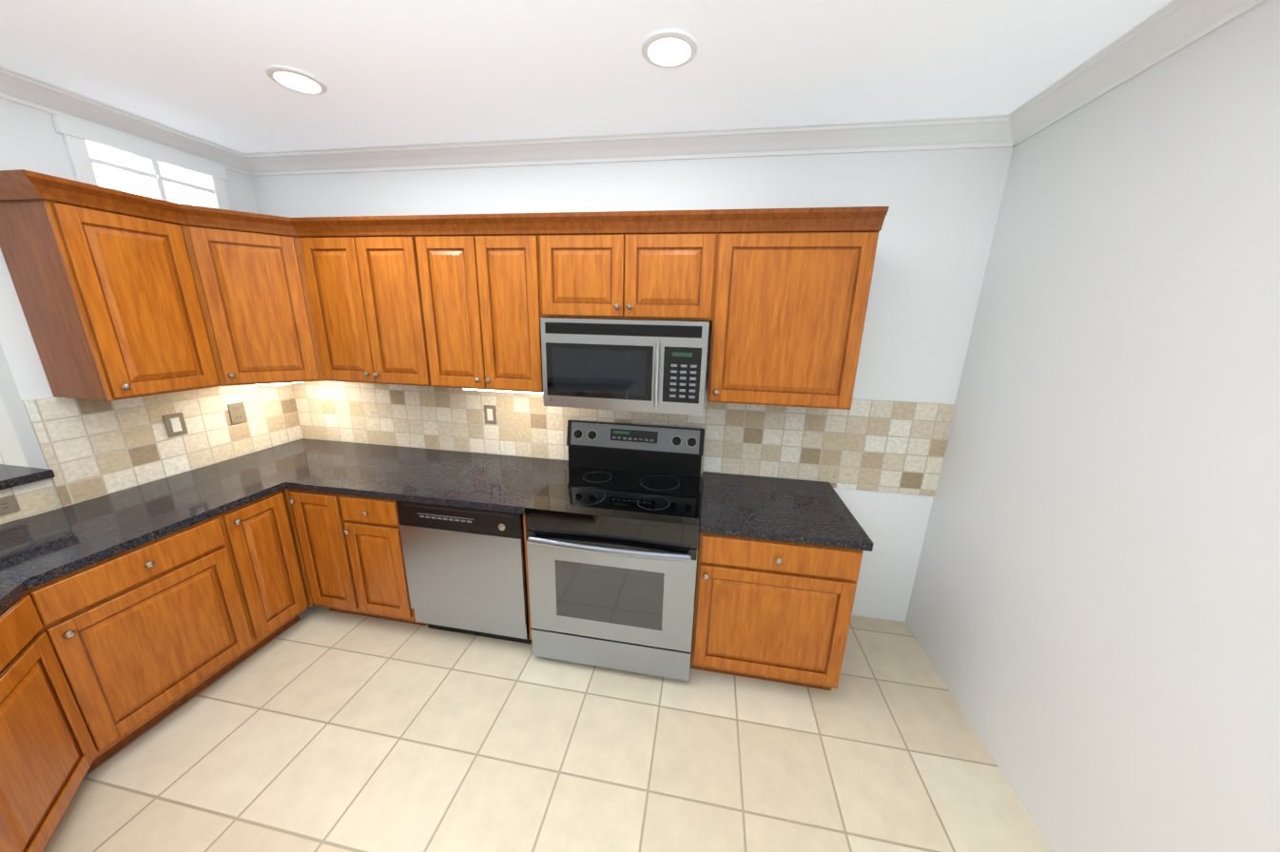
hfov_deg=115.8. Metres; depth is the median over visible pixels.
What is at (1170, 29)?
crown molding
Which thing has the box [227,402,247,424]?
electrical outlet
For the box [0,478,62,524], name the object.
wall
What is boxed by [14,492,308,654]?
base cabinet
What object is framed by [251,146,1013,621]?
wall
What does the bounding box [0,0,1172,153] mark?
ceiling
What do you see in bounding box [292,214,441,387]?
upper cabinet
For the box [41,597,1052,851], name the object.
floor
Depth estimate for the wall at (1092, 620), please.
1.27 m
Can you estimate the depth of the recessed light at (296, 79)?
1.63 m
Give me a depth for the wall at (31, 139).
1.76 m
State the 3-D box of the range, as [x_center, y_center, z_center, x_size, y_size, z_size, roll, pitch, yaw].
[-0.101,0.654,2.282,0.850,1.211,0.774,4,15,9]
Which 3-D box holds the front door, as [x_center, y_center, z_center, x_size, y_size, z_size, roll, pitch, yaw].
[-5.155,-0.412,2.977,1.260,2.680,0.098,4,15,9]
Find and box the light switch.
[162,412,188,437]
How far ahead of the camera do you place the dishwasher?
2.15 m
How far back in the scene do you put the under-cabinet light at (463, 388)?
2.31 m
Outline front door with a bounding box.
[0,394,28,466]
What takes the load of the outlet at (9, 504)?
attached to the wall at (37, 497)
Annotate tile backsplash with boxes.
[22,383,304,506]
[292,380,955,496]
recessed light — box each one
[265,64,327,95]
[641,29,697,68]
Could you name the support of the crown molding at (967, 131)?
attached to the wall at (936, 234)
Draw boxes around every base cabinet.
[0,576,251,851]
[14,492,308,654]
[276,488,426,625]
[690,500,863,690]
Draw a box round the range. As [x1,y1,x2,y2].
[523,419,704,680]
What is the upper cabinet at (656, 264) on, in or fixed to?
attached to the wall at (936, 234)
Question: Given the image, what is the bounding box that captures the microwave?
[540,317,709,415]
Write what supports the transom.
attached to the wall at (31, 139)
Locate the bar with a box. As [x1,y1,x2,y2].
[0,464,55,489]
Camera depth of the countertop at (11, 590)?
1.37 m
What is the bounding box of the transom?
[51,114,230,210]
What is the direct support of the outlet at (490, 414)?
attached to the tile backsplash at (887, 446)
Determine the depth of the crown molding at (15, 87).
1.92 m
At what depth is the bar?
1.79 m
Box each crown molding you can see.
[0,65,247,174]
[243,114,1008,175]
[1000,0,1266,147]
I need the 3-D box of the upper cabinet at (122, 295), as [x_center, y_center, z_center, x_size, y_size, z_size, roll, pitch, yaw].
[-2.439,-0.610,1.920,0.412,0.890,0.471,4,15,9]
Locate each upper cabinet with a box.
[0,169,213,400]
[167,201,323,387]
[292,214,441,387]
[422,213,543,392]
[536,209,722,325]
[707,206,889,409]
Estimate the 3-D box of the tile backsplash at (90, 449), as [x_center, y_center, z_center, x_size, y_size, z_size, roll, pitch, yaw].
[-2.616,0.009,2.374,0.010,0.543,1.140,4,15,9]
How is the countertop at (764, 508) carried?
on the base cabinet at (779, 611)
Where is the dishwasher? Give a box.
[396,500,531,643]
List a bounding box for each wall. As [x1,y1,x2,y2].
[0,97,258,469]
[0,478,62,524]
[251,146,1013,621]
[905,0,1279,851]
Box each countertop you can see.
[0,438,395,579]
[0,571,63,614]
[281,445,568,514]
[699,471,873,551]
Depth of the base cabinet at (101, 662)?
1.53 m
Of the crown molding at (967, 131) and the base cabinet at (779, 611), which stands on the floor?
the base cabinet at (779, 611)
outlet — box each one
[0,494,20,516]
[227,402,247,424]
[484,405,497,424]
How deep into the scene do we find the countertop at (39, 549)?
1.90 m
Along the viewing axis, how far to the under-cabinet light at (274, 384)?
2.34 m
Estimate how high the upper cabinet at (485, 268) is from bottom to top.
0.890 m
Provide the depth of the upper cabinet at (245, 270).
2.16 m
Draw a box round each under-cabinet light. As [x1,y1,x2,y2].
[253,382,298,386]
[463,387,543,394]
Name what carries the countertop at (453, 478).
on the base cabinet at (348, 549)
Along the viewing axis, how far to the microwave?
1.99 m
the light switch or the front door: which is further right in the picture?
the light switch
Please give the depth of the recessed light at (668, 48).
1.39 m
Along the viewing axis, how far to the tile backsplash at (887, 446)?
2.47 m
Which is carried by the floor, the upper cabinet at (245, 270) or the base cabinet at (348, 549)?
the base cabinet at (348, 549)

